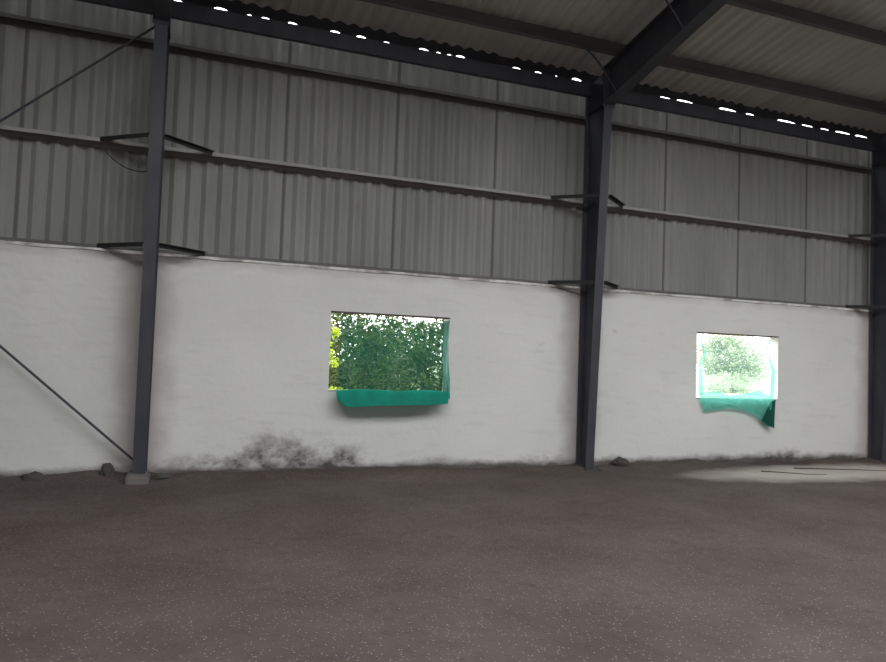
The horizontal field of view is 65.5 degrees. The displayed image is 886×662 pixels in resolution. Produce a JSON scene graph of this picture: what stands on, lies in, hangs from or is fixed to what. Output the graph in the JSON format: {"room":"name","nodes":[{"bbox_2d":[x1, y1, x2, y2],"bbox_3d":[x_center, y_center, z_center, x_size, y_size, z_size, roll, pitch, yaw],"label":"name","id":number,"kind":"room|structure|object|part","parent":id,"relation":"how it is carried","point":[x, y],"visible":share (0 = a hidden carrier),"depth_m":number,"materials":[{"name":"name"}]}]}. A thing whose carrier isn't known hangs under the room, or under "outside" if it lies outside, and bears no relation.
{"room":"empty warehouse","nodes":[
{"label":"empty warehouse","id":0,"kind":"room"},
{"bbox_2d":[0,243,869,478],"bbox_3d":[2.067,0.761,10.384,24.300,2.822,0.190,3,-3,-20],"label":"wall","id":1,"kind":"structure","parent":0,"point":[241,350],"depth_m":9.09,"materials":[{"name":"white paint"}]},
{"bbox_2d":[328,311,446,391],"bbox_3d":[-0.739,0.309,9.371,1.667,1.065,0.214,3,-3,-20],"label":"window","id":2,"kind":"structure","parent":1,"relation":"in","point":[361,313],"depth_m":9.31,"materials":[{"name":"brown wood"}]},
{"bbox_2d":[334,312,450,406],"bbox_3d":[-0.632,0.395,9.145,1.630,1.228,0.272,3,-3,-20],"label":"shade net","id":3,"kind":"object","parent":2,"relation":"hanging from","point":[385,361],"visible":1,"depth_m":9.20,"materials":[{"name":"green fabric"}]},
{"bbox_3d":[-0.656,-0.196,9.292,1.630,0.037,0.010,3,-3,-20],"label":"tie cord","id":4,"kind":"part","parent":3,"relation":"part of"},
{"bbox_2d":[0,240,869,311],"bbox_3d":[2.136,-0.633,10.389,24.300,0.063,0.122,3,-3,-20],"label":"trim","id":5,"kind":"structure","parent":1,"relation":"attached to","point":[1,241],"depth_m":9.25,"materials":[{"name":"paint"}]},
{"bbox_2d":[0,237,143,250],"bbox_3d":[-6.324,-1.114,7.320,5.969,0.035,0.075,3,-3,-20],"label":"girt","id":6,"kind":"object","parent":5,"relation":"on","point":[1,238],"depth_m":7.99,"materials":[{"name":"metal"}]},
{"bbox_2d":[159,250,580,286],"bbox_3d":[-0.716,-0.828,9.379,5.981,0.035,0.075,3,-3,-20],"label":"girt","id":7,"kind":"object","parent":5,"relation":"on","point":[160,251],"depth_m":9.20,"materials":[{"name":"metal"}]},
{"bbox_2d":[580,286,868,309],"bbox_3d":[4.884,-0.543,11.435,5.952,0.035,0.075,3,-3,-20],"label":"girt","id":8,"kind":"object","parent":5,"relation":"on","point":[605,287],"depth_m":11.33,"materials":[{"name":"metal"}]},
{"bbox_2d":[696,332,777,399],"bbox_3d":[4.813,0.597,11.409,1.710,1.085,0.214,3,-3,-20],"label":"window","id":9,"kind":"structure","parent":1,"relation":"in","point":[697,332],"depth_m":11.35,"materials":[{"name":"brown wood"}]},
{"bbox_2d":[698,334,775,427],"bbox_3d":[4.811,0.833,11.216,1.595,1.525,0.137,3,-3,-20],"label":"shade net","id":10,"kind":"object","parent":9,"relation":"hanging from","point":[757,403],"visible":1,"depth_m":11.28,"materials":[{"name":"fabric"}]},
{"bbox_2d":[0,0,871,305],"bbox_3d":[2.158,-2.127,10.539,24.300,3.210,0.039,3,-3,-20],"label":"cladding","id":11,"kind":"object","parent":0,"point":[50,190],"visible":0.68,"depth_m":9.46,"materials":[{"name":"grey metal"}]},
{"bbox_2d":[0,457,885,661],"bbox_3d":[5.241,1.728,1.403,32.160,0.112,19.100,3,-3,-20],"label":"floor","id":12,"kind":"structure","parent":0,"point":[686,560],"depth_m":5.06,"materials":[{"name":"grey concrete"}]},
{"bbox_2d":[20,471,44,480],"bbox_3d":[-4.559,1.625,7.655,0.262,0.128,0.160,3,-3,-20],"label":"rubble stone","id":13,"kind":"object","parent":12,"relation":"on","point":[33,476],"visible":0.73,"depth_m":7.61,"materials":[{"name":"grey stone"}]},
{"bbox_2d":[99,463,115,476],"bbox_3d":[-3.869,1.630,7.928,0.181,0.223,0.176,4,-3,-36],"label":"rubble stone","id":14,"kind":"object","parent":12,"relation":"on","point":[107,469],"visible":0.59,"depth_m":7.88,"materials":[{"name":"grey stone"}]},
{"bbox_2d":[125,0,171,484],"bbox_3d":[-3.399,-1.140,8.032,0.250,5.950,0.533,3,-3,-20],"label":"steel column","id":15,"kind":"structure","parent":12,"relation":"on","point":[139,475],"depth_m":7.90,"materials":[{"name":"metal"}]},
{"bbox_2d":[0,345,132,460],"bbox_3d":[-6.194,-1.220,7.133,5.799,5.241,0.028,3,-3,-20],"label":"rod","id":16,"kind":"object","parent":15,"relation":"attached to","point":[1,346],"visible":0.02,"depth_m":7.78,"materials":[{"name":"metal"}]},
{"bbox_2d":[0,26,154,122],"bbox_3d":[-6.207,-1.204,7.165,5.799,5.271,0.028,3,-3,-20],"label":"rod","id":17,"kind":"object","parent":15,"relation":"attached to","point":[153,27],"visible":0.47,"depth_m":7.93,"materials":[{"name":"metal"}]},
{"bbox_2d":[75,0,152,14],"bbox_3d":[-6.175,-4.058,7.322,5.969,0.200,0.070,3,-3,-20],"label":"strut","id":18,"kind":"object","parent":15,"relation":"attached to","point":[141,6],"visible":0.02,"depth_m":8.19,"materials":[{"name":"metal"}]},
{"bbox_2d":[97,242,143,247],"bbox_3d":[-3.746,-0.999,8.010,0.661,0.052,0.048,1,-3,19],"label":"knee brace","id":19,"kind":"object","parent":15,"relation":"attached to","point":[121,244],"visible":1,"depth_m":7.98,"materials":[{"name":"paint"}]},
{"bbox_2d":[100,133,148,140],"bbox_3d":[-3.698,-2.250,8.008,0.693,0.052,0.048,1,-2,18],"label":"knee brace","id":20,"kind":"object","parent":15,"relation":"attached to","point":[138,135],"visible":1,"depth_m":7.98,"materials":[{"name":"paint"}]},
{"bbox_2d":[106,152,146,171],"bbox_3d":[-3.655,-1.959,7.985,0.620,0.260,0.012,1,-2,16],"label":"cable","id":21,"kind":"object","parent":15,"relation":"hanging from","point":[106,152],"visible":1,"depth_m":7.99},
{"bbox_2d":[152,0,169,21],"bbox_3d":[-2.399,-4.270,5.746,0.180,1.306,4.611,3,-3,-20],"label":"rafter","id":22,"kind":"object","parent":15,"relation":"attached to","point":[161,8],"visible":1,"depth_m":7.71,"materials":[{"name":"metal"}]},
{"bbox_2d":[358,0,619,55],"bbox_3d":[-0.301,-4.108,8.705,5.981,0.200,0.120,3,-3,-20],"label":"purlin","id":23,"kind":"structure","parent":22,"relation":"on","point":[425,7],"depth_m":9.09,"materials":[{"name":"metal"}]},
{"bbox_3d":[-3.295,-3.811,8.122,0.190,0.602,0.488,3,-3,-20],"label":"plate","id":24,"kind":"part","parent":15,"relation":"part of","materials":[{"name":"metal"}]},
{"bbox_2d":[158,243,204,255],"bbox_3d":[-3.091,-0.968,8.211,0.048,0.052,0.661,1,-3,31],"label":"knee brace","id":25,"kind":"object","parent":15,"relation":"attached to","point":[160,245],"visible":1,"depth_m":8.20,"materials":[{"name":"paint"}]},
{"bbox_2d":[164,134,213,154],"bbox_3d":[-3.014,-2.216,8.219,0.048,0.052,0.693,1,-3,32],"label":"knee brace","id":26,"kind":"object","parent":15,"relation":"attached to","point":[166,136],"visible":1,"depth_m":8.21,"materials":[{"name":"paint"}]},
{"bbox_2d":[164,146,582,207],"bbox_3d":[-0.661,-2.058,9.399,5.981,0.075,0.140,3,-3,-20],"label":"girt","id":27,"kind":"object","parent":15,"relation":"attached to","point":[168,151],"depth_m":9.26,"materials":[{"name":"metal"}]},
{"bbox_2d":[169,42,584,124],"bbox_3d":[-0.615,-3.336,9.452,5.981,0.075,0.140,3,-3,-20],"label":"girt","id":28,"kind":"object","parent":15,"relation":"attached to","point":[174,48],"depth_m":9.31,"materials":[{"name":"metal"}]},
{"bbox_2d":[171,0,591,96],"bbox_3d":[-0.567,-3.772,9.381,5.981,0.200,0.070,3,-3,-20],"label":"beam","id":29,"kind":"structure","parent":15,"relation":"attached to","point":[182,11],"depth_m":9.20,"materials":[{"name":"metal"}]},
{"bbox_2d":[151,473,170,479],"bbox_3d":[-3.285,1.693,8.020,0.204,0.085,0.149,4,-3,-41],"label":"rubble stone","id":30,"kind":"object","parent":12,"relation":"on","point":[158,476],"visible":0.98,"depth_m":7.98,"materials":[{"name":"grey stone"}]},
{"bbox_2d":[277,468,303,471],"bbox_3d":[-1.895,1.769,8.691,0.385,0.084,0.123,3,-3,-20],"label":"rubble stone","id":31,"kind":"object","parent":12,"relation":"on","point":[292,469],"visible":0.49,"depth_m":8.66,"materials":[{"name":"grey stone"}]},
{"bbox_2d":[338,467,362,470],"bbox_3d":[-1.220,1.806,8.946,0.413,0.079,0.132,3,-3,-20],"label":"rubble stone","id":32,"kind":"object","parent":12,"relation":"on","point":[346,468],"visible":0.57,"depth_m":8.91,"materials":[{"name":"grey stone"}]},
{"bbox_2d":[574,65,613,470],"bbox_3d":[2.218,-0.908,10.096,0.240,5.842,0.533,3,-3,-20],"label":"steel column","id":33,"kind":"structure","parent":12,"relation":"on","point":[598,117],"depth_m":10.12,"materials":[{"name":"metal"}]},
{"bbox_2d":[548,280,593,283],"bbox_3d":[1.867,-0.713,10.072,0.661,0.052,0.048,1,-3,19],"label":"knee brace","id":34,"kind":"object","parent":33,"relation":"attached to","point":[549,281],"visible":1,"depth_m":10.05,"materials":[{"name":"paint"}]},
{"bbox_2d":[550,286,591,298],"bbox_3d":[1.876,-0.555,10.057,0.629,0.180,0.012,2,-2,8],"label":"cable","id":35,"kind":"object","parent":33,"relation":"hanging from","point":[550,286],"visible":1,"depth_m":10.05,"materials":[{"name":"black rubber"}]},
{"bbox_2d":[551,194,597,198],"bbox_3d":[1.916,-1.963,10.069,0.693,0.052,0.048,1,-2,18],"label":"knee brace","id":36,"kind":"object","parent":33,"relation":"attached to","point":[575,195],"visible":1,"depth_m":10.04,"materials":[{"name":"paint"}]},
{"bbox_3d":[2.089,1.976,10.046,0.240,0.070,0.385,3,-3,-20],"label":"plate","id":37,"kind":"part","parent":33,"relation":"part of","materials":[{"name":"metal"}]},
{"bbox_3d":[2.319,-3.525,10.183,0.190,0.602,0.488,3,-3,-20],"label":"plate","id":38,"kind":"part","parent":33,"relation":"part of","materials":[{"name":"metal"}]},
{"bbox_2d":[604,281,618,288],"bbox_3d":[2.523,-0.681,10.272,0.048,0.052,0.661,1,-3,31],"label":"knee brace","id":39,"kind":"object","parent":33,"relation":"attached to","point":[606,283],"visible":1,"depth_m":10.26,"materials":[{"name":"paint"}]},
{"bbox_2d":[608,195,624,207],"bbox_3d":[2.599,-1.930,10.280,0.048,0.052,0.693,1,-3,32],"label":"knee brace","id":40,"kind":"object","parent":33,"relation":"attached to","point":[611,197],"visible":1,"depth_m":10.27,"materials":[{"name":"paint"}]},
{"bbox_2d":[604,0,729,104],"bbox_3d":[3.215,-3.983,7.807,0.180,1.306,4.611,3,-3,-20],"label":"rafter","id":41,"kind":"object","parent":33,"relation":"attached to","point":[664,34],"visible":1,"depth_m":8.95,"materials":[{"name":"metal"}]},
{"bbox_2d":[583,47,615,90],"bbox_3d":[2.178,-3.639,9.574,0.552,0.534,0.024,3,-3,-20],"label":"brace","id":42,"kind":"object","parent":41,"relation":"attached to","point":[589,51],"visible":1,"depth_m":9.58,"materials":[{"name":"metal"}]},
{"bbox_2d":[665,0,682,27],"bbox_3d":[2.668,-3.929,8.280,0.551,0.486,0.024,3,-3,-20],"label":"brace","id":43,"kind":"object","parent":41,"relation":"attached to","point":[667,2],"visible":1,"depth_m":8.32,"materials":[{"name":"metal"}]},
{"bbox_2d":[620,44,885,114],"bbox_3d":[5.299,-3.822,10.761,5.952,0.200,0.120,3,-3,-20],"label":"purlin","id":44,"kind":"structure","parent":41,"relation":"on","point":[673,62],"depth_m":10.66,"materials":[{"name":"metal"}]},
{"bbox_2d":[726,0,885,45],"bbox_3d":[5.788,-4.088,9.467,5.952,0.200,0.120,3,-3,-20],"label":"purlin","id":45,"kind":"structure","parent":41,"relation":"on","point":[771,8],"depth_m":9.13,"materials":[{"name":"metal"}]},
{"bbox_2d":[582,204,870,243],"bbox_3d":[4.939,-1.772,11.456,5.952,0.075,0.140,3,-3,-20],"label":"girt","id":46,"kind":"object","parent":33,"relation":"attached to","point":[610,207],"depth_m":11.40,"materials":[{"name":"metal"}]},
{"bbox_2d":[611,121,870,173],"bbox_3d":[4.985,-3.050,11.509,5.952,0.075,0.140,3,-3,-20],"label":"girt","id":47,"kind":"object","parent":33,"relation":"attached to","point":[617,126],"depth_m":11.48,"materials":[{"name":"metal"}]},
{"bbox_2d":[617,91,876,151],"bbox_3d":[5.034,-3.486,11.438,5.952,0.200,0.070,3,-3,-20],"label":"strut","id":48,"kind":"object","parent":33,"relation":"attached to","point":[635,99],"visible":1,"depth_m":11.39,"materials":[{"name":"metal"}]},
{"bbox_2d":[612,456,630,466],"bbox_3d":[2.680,1.969,10.360,0.294,0.169,0.145,3,-3,-20],"label":"rubble stone","id":49,"kind":"object","parent":12,"relation":"on","point":[619,461],"visible":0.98,"depth_m":10.31,"materials":[{"name":"grey stone"}]},
{"bbox_2d":[761,471,826,474],"bbox_3d":[5.186,2.095,10.154,0.942,0.021,0.089,2,-2,5],"label":"dry twig","id":50,"kind":"object","parent":12,"relation":"on","point":[761,471],"visible":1,"depth_m":10.14,"materials":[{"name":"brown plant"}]},
{"bbox_2d":[794,467,883,470],"bbox_3d":[6.190,2.155,10.733,1.471,0.024,0.062,2,-2,-4],"label":"dry twig","id":51,"kind":"object","parent":12,"relation":"on","point":[794,467],"visible":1,"depth_m":10.71,"materials":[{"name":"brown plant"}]},
{"bbox_2d":[868,136,885,462],"bbox_3d":[7.804,-0.623,12.147,0.240,5.842,0.533,3,-3,-20],"label":"steel column","id":52,"kind":"structure","parent":12,"relation":"on","point":[877,356],"depth_m":12.27,"materials":[{"name":"metal"}]},
{"bbox_2d":[845,305,885,307],"bbox_3d":[7.454,-0.428,12.123,0.661,0.052,0.048,1,-3,19],"label":"knee brace","id":53,"kind":"object","parent":52,"relation":"attached to","point":[847,306],"visible":1,"depth_m":12.11,"materials":[{"name":"paint"}]},
{"bbox_2d":[847,234,885,236],"bbox_3d":[7.502,-1.679,12.121,0.693,0.052,0.048,1,-2,18],"label":"knee brace","id":54,"kind":"object","parent":52,"relation":"attached to","point":[849,235],"visible":1,"depth_m":12.11,"materials":[{"name":"paint"}]},
{"bbox_3d":[7.905,-3.240,12.235,0.190,0.602,0.488,3,-3,-20],"label":"plate","id":55,"kind":"part","parent":52,"relation":"part of","materials":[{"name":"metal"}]},
{"bbox_3d":[-8.998,-1.480,5.977,0.240,5.842,0.533,3,-3,-20],"label":"steel column","id":56,"kind":"structure","parent":12,"relation":"on","visible":0},
{"bbox_2d":[0,125,148,152],"bbox_3d":[-6.269,-2.343,7.340,5.969,0.075,0.140,3,-3,-20],"label":"girt","id":57,"kind":"object","parent":56,"relation":"attached to","point":[4,130],"depth_m":8.06,"materials":[{"name":"metal"}]},
{"bbox_2d":[0,12,153,49],"bbox_3d":[-6.223,-3.622,7.393,5.969,0.075,0.140,3,-3,-20],"label":"girt","id":58,"kind":"object","parent":56,"relation":"attached to","point":[5,18],"depth_m":8.10,"materials":[{"name":"metal"}]},
{"bbox_2d":[228,0,885,133],"bbox_3d":[3.307,-4.495,7.737,24.301,1.030,5.992,3,-3,-20],"label":"ceiling","id":59,"kind":"structure","parent":0,"point":[734,37],"depth_m":9.71,"materials":[{"name":"grey metal"}]},
{"bbox_2d":[179,0,885,139],"bbox_3d":[2.256,-3.790,10.502,24.300,0.314,0.001,3,-3,-20],"label":"beam","id":60,"kind":"structure","parent":59,"relation":"attached to","point":[236,6],"depth_m":9.92,"materials":[{"name":"metal"}]},
{"label":"outside","id":61,"kind":"structure","parent":0,"visible":0},
{"bbox_2d":[332,360,768,396],"bbox_3d":[0.315,7.646,143.299,220.000,0.150,251.000,3,-3,-20],"label":"ground","id":62,"kind":"structure","parent":61,"point":[766,381],"depth_m":67.66,"materials":[{"name":"plant"}]},
{"bbox_2d":[328,321,340,389],"bbox_3d":[-1.911,0.896,11.046,0.763,2.329,0.659,3,-3,-20],"label":"leafy bush","id":63,"kind":"object","parent":62,"relation":"on","point":[337,332],"visible":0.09,"depth_m":11.05,"materials":[{"name":"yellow plant"}]},
{"bbox_2d":[329,313,370,386],"bbox_3d":[-2.969,0.777,21.104,3.654,3.675,3.690,1,-3,31],"label":"leafy bush","id":64,"kind":"object","parent":62,"relation":"on","point":[338,316],"visible":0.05,"depth_m":20.63,"materials":[{"name":"green plant"}]},
{"bbox_2d":[328,314,380,388],"bbox_3d":[-1.645,0.947,13.001,2.630,2.640,2.072,3,-3,-20],"label":"leafy bush","id":65,"kind":"object","parent":62,"relation":"on","point":[338,339],"visible":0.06,"depth_m":13.09,"materials":[{"name":"green plant"}]},
{"bbox_2d":[335,315,440,380],"bbox_3d":[-1.237,0.926,18.231,3.597,3.428,2.741,4,-3,-35],"label":"leafy bush","id":66,"kind":"object","parent":62,"relation":"on","point":[403,318],"visible":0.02,"depth_m":18.06,"materials":[{"name":"green plant"}]},
{"bbox_2d":[697,370,766,393],"bbox_3d":[20.243,3.910,48.741,5.704,2.519,3.875,3,-3,-20],"label":"leafy bush","id":67,"kind":"object","parent":62,"relation":"on","point":[721,386],"visible":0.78,"depth_m":48.33,"materials":[{"name":"green plant"}]},
{"bbox_2d":[696,334,768,388],"bbox_3d":[23.439,2.117,57.078,7.641,5.702,6.999,1,-3,20],"label":"broadleaf tree","id":68,"kind":"object","parent":62,"relation":"on","point":[734,348],"visible":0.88,"depth_m":55.71,"materials":[{"name":"green plant"}]}
]}

